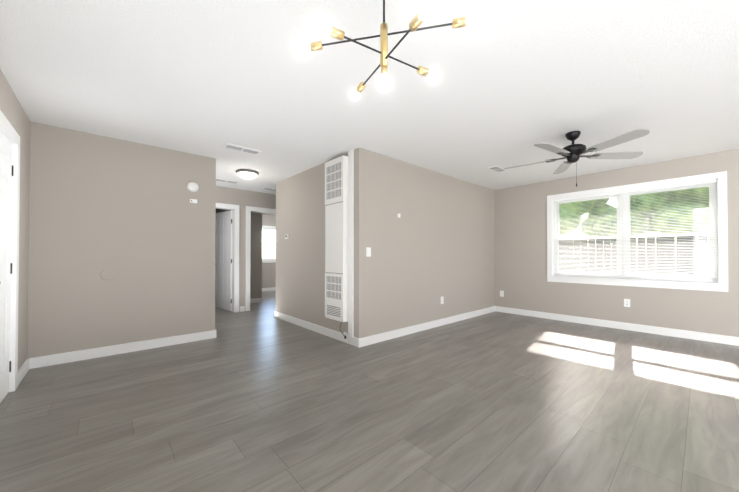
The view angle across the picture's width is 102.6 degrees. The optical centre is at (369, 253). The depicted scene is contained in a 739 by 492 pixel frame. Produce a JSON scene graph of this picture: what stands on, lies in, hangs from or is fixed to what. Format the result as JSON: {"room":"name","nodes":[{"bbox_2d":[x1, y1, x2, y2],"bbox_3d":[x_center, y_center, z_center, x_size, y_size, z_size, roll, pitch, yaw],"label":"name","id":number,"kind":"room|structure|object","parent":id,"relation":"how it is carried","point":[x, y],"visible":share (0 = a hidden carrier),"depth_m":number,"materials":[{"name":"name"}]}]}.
{"room":"empty living room","nodes":[
{"label":"empty living room","id":0,"kind":"room"},
{"bbox_2d":[0,69,29,369],"bbox_3d":[-2.259,-0.097,1.589,0.120,2.440,13.220,1,-1,-42],"label":"wall","id":1,"kind":"structure","parent":0,"point":[12,110],"depth_m":2.69,"materials":[{"name":"beige paint"}]},
{"bbox_2d":[0,130,13,402],"bbox_3d":[-2.681,0.111,2.108,0.143,2.020,0.810,1,-1,-42],"label":"door","id":2,"kind":"structure","parent":1,"relation":"in","point":[6,170],"depth_m":2.30,"materials":[{"name":"white wood"}]},
{"bbox_2d":[0,110,19,391],"bbox_3d":[-2.694,0.068,2.091,0.138,2.120,0.990,1,-1,-42],"label":"door frame","id":3,"kind":"structure","parent":1,"relation":"attached to","point":[9,132],"depth_m":2.43,"materials":[{"name":"white wood"}]},
{"bbox_2d":[17,358,32,386],"bbox_3d":[-3.157,1.082,2.692,0.015,0.105,0.540,1,-1,-42],"label":"baseboard","id":4,"kind":"structure","parent":1,"relation":"attached to","point":[28,364],"depth_m":2.72,"materials":[{"name":"white wood"}]},
{"bbox_2d":[28,122,215,357],"bbox_3d":[-2.767,-0.077,3.517,1.680,2.440,0.120,1,-1,-42],"label":"wall","id":5,"kind":"structure","parent":0,"point":[135,220],"depth_m":3.34,"materials":[{"name":"beige paint"}]},
{"bbox_2d":[100,270,113,279],"bbox_3d":[-2.921,0.240,3.294,0.116,0.116,0.006,1,-1,-42],"label":"cover plate","id":6,"kind":"object","parent":5,"relation":"attached to","point":[106,274],"visible":1,"depth_m":3.29,"materials":[{"name":"beige paint"}]},
{"bbox_2d":[27,329,215,367],"bbox_3d":[-2.716,1.089,3.460,1.695,0.105,0.015,1,-1,-42],"label":"baseboard","id":7,"kind":"structure","parent":5,"relation":"attached to","point":[49,360],"depth_m":3.33,"materials":[{"name":"white wood"}]},
{"bbox_2d":[187,182,198,191],"bbox_3d":[-2.290,-0.862,3.840,0.136,0.136,0.042,1,-1,-42],"label":"smoke detector","id":8,"kind":"object","parent":5,"relation":"attached to","point":[192,186],"visible":1,"depth_m":3.83,"materials":[{"name":"white plastic"}]},
{"bbox_2d":[216,209,261,298],"bbox_3d":[-3.607,-0.036,7.665,0.830,2.440,2.100,1,-1,-42],"label":"wall","id":9,"kind":"structure","parent":0,"point":[256,261],"depth_m":7.06,"materials":[{"name":"beige paint"}]},
{"bbox_2d":[250,298,260,302],"bbox_3d":[-2.856,1.124,6.906,0.660,0.105,0.015,1,-1,-42],"label":"baseboard","id":10,"kind":"structure","parent":9,"relation":"attached to","point":[257,300],"depth_m":7.03,"materials":[{"name":"white wood"}]},
{"bbox_2d":[216,186,275,311],"bbox_3d":[-2.132,-0.049,6.380,6.430,2.440,0.120,1,-1,-42],"label":"wall","id":11,"kind":"structure","parent":0,"point":[242,199],"depth_m":5.94,"materials":[{"name":"beige paint"}]},
{"bbox_2d":[215,210,231,310],"bbox_3d":[-3.083,0.151,6.171,0.212,2.020,0.801,1,-1,-42],"label":"hall door","id":12,"kind":"structure","parent":11,"relation":"in","point":[223,263],"depth_m":6.13,"materials":[{"name":"white wood"}]},
{"bbox_2d":[216,203,238,312],"bbox_3d":[-3.007,0.103,5.602,0.990,2.120,0.156,1,-1,-42],"label":"door frame","id":13,"kind":"structure","parent":11,"relation":"attached to","point":[235,208],"depth_m":5.84,"materials":[{"name":"white wood"}]},
{"bbox_2d":[245,206,275,310],"bbox_3d":[-2.188,0.110,6.329,0.940,2.120,0.156,1,-1,-42],"label":"door frame","id":14,"kind":"structure","parent":11,"relation":"attached to","point":[249,209],"depth_m":6.00,"materials":[{"name":"white wood"}]},
{"bbox_2d":[262,214,275,287],"bbox_3d":[-4.157,-0.026,8.661,6.430,2.440,0.120,1,-1,-42],"label":"wall","id":15,"kind":"structure","parent":0,"point":[268,275],"depth_m":9.43,"materials":[{"name":"beige paint"}]},
{"bbox_2d":[262,225,275,262],"bbox_3d":[-3.089,-0.282,9.593,1.040,1.170,0.128,1,-1,-42],"label":"bedroom window","id":16,"kind":"structure","parent":15,"relation":"in","point":[266,259],"depth_m":9.46,"materials":[{"name":"white"}]},
{"bbox_2d":[262,287,275,290],"bbox_3d":[-2.854,1.152,9.716,3.035,0.105,0.015,1,-1,-42],"label":"baseboard","id":17,"kind":"structure","parent":15,"relation":"attached to","point":[272,288],"depth_m":9.41,"materials":[{"name":"white wood"}]},
{"bbox_2d":[0,290,738,491],"bbox_3d":[0.242,1.194,3.715,6.700,0.100,13.340,1,-1,-42],"label":"floor","id":18,"kind":"structure","parent":0,"point":[258,397],"depth_m":2.08,"materials":[{"name":"grey laminate"}]},
{"bbox_2d":[0,0,738,214],"bbox_3d":[0.242,-1.355,3.740,6.700,0.120,13.340,1,-1,-42],"label":"ceiling","id":19,"kind":"structure","parent":0,"point":[514,83],"depth_m":2.25,"materials":[{"name":"white paint"}]},
{"bbox_2d":[216,178,238,183],"bbox_3d":[-2.537,-1.276,5.244,0.400,0.008,0.170,1,-1,-42],"label":"ceiling vent","id":20,"kind":"object","parent":19,"relation":"in","point":[227,181],"visible":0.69,"depth_m":5.25,"materials":[{"name":"white plastic"}]},
{"bbox_2d":[222,143,261,154],"bbox_3d":[-1.582,-1.292,3.685,0.420,0.008,0.170,1,-1,-42],"label":"ceiling vent","id":21,"kind":"object","parent":19,"relation":"in","point":[240,149],"visible":1,"depth_m":3.67,"materials":[{"name":"white plastic"}]},
{"bbox_2d":[235,169,258,179],"bbox_3d":[-1.933,-1.224,4.683,0.344,0.124,0.344,1,-1,-42],"label":"hall ceiling light","id":22,"kind":"object","parent":19,"relation":"attached to","point":[247,174],"visible":1,"depth_m":4.58,"materials":[{"name":"white glass"}]},
{"bbox_2d":[262,187,275,190],"bbox_3d":[-1.930,-1.270,5.916,0.400,0.008,0.170,1,-1,-42],"label":"ceiling vent","id":23,"kind":"object","parent":19,"relation":"in","point":[266,188],"visible":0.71,"depth_m":5.88,"materials":[{"name":"white plastic"}]},
{"bbox_2d":[297,0,483,99],"bbox_3d":[0.071,-1.056,1.438,0.705,0.525,0.754,1,-1,-42],"label":"chandelier","id":24,"kind":"object","parent":19,"relation":"hanging from","point":[427,10],"visible":1,"depth_m":1.41,"materials":[{"name":"gold metal"}]},
{"bbox_2d":[487,165,507,172],"bbox_3d":[1.953,-1.284,4.523,0.360,0.008,0.160,1,-1,-42],"label":"ceiling vent","id":25,"kind":"object","parent":19,"relation":"attached to","point":[497,169],"visible":0.98,"depth_m":4.52,"materials":[{"name":"white metal"}]},
{"bbox_2d":[504,129,649,186],"bbox_3d":[2.165,-1.012,3.212,1.324,0.578,1.323,1,-1,-42],"label":"ceiling fan","id":26,"kind":"object","parent":19,"relation":"hanging from","point":[572,153],"visible":1,"depth_m":3.13,"materials":[{"name":"grey wood"}]},
{"bbox_2d":[276,148,494,337],"bbox_3d":[0.408,-0.056,5.687,3.550,2.440,2.390,1,-1,-42],"label":"wall","id":27,"kind":"structure","parent":0,"point":[433,244],"depth_m":4.46,"materials":[{"name":"beige paint"}]},
{"bbox_2d":[274,311,356,346],"bbox_3d":[-0.925,1.100,4.492,0.015,0.105,2.370,1,-1,-42],"label":"baseboard","id":28,"kind":"structure","parent":27,"relation":"attached to","point":[328,332],"depth_m":4.28,"materials":[{"name":"white wood"}]},
{"bbox_2d":[325,155,347,341],"bbox_3d":[-0.434,-0.051,3.890,0.095,2.354,0.418,1,-1,-42],"label":"heater","id":29,"kind":"object","parent":27,"relation":"attached to","point":[336,238],"visible":1,"depth_m":3.81,"materials":[{"name":"white metal"}]},
{"bbox_2d":[366,247,370,256],"bbox_3d":[-0.009,-0.016,3.708,0.072,0.116,0.016,1,-1,-42],"label":"light switch","id":30,"kind":"object","parent":27,"relation":"attached to","point":[368,251],"visible":1,"depth_m":3.70,"materials":[{"name":"white plastic"}]},
{"bbox_2d":[357,307,496,347],"bbox_3d":[1.185,1.102,4.757,3.525,0.105,0.015,1,-1,-42],"label":"baseboard","id":31,"kind":"structure","parent":27,"relation":"attached to","point":[373,339],"depth_m":4.32,"materials":[{"name":"white wood"}]},
{"bbox_2d":[495,149,738,336],"bbox_3d":[2.692,-0.054,5.901,0.150,2.440,13.340,1,-1,-42],"label":"wall","id":32,"kind":"structure","parent":0,"point":[521,282],"depth_m":4.65,"materials":[{"name":"beige paint"}]},
{"bbox_2d":[493,306,738,345],"bbox_3d":[4.750,1.089,3.445,0.015,0.105,6.710,1,-1,-42],"label":"baseboard","id":33,"kind":"structure","parent":32,"relation":"attached to","point":[716,338],"depth_m":4.39,"materials":[{"name":"white wood"}]},
{"bbox_2d":[624,299,629,306],"bbox_3d":[3.870,0.747,4.445,0.010,0.116,0.072,1,-1,-42],"label":"outlet","id":34,"kind":"object","parent":32,"relation":"attached to","point":[626,302],"visible":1,"depth_m":4.44,"materials":[{"name":"white plastic"}]},
{"bbox_2d":[547,171,727,291],"bbox_3d":[3.881,-0.267,4.532,0.180,1.522,2.040,1,-1,-42],"label":"window","id":35,"kind":"structure","parent":32,"relation":"in","point":[715,183],"depth_m":4.33,"materials":[{"name":"white"}]},
{"label":"outside","id":36,"kind":"structure","parent":0,"visible":0},
{"bbox_3d":[0.261,1.298,7.007,70.000,0.039,70.000,1,-1,-42],"label":"ground","id":37,"kind":"structure","parent":36,"visible":0},
{"bbox_2d":[559,187,708,274],"bbox_3d":[7.318,-0.960,8.107,2.456,4.496,16.977,1,-1,-42],"label":"tree","id":38,"kind":"object","parent":37,"relation":"on","point":[615,215],"depth_m":7.74,"materials":[{"name":"green plant"}]},
{"bbox_2d":[559,236,709,275],"bbox_3d":[5.602,0.448,7.075,0.070,1.660,21.000,1,-1,-42],"label":"fence","id":39,"kind":"object","parent":37,"relation":"on","point":[585,254],"depth_m":6.52,"materials":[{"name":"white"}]}
]}

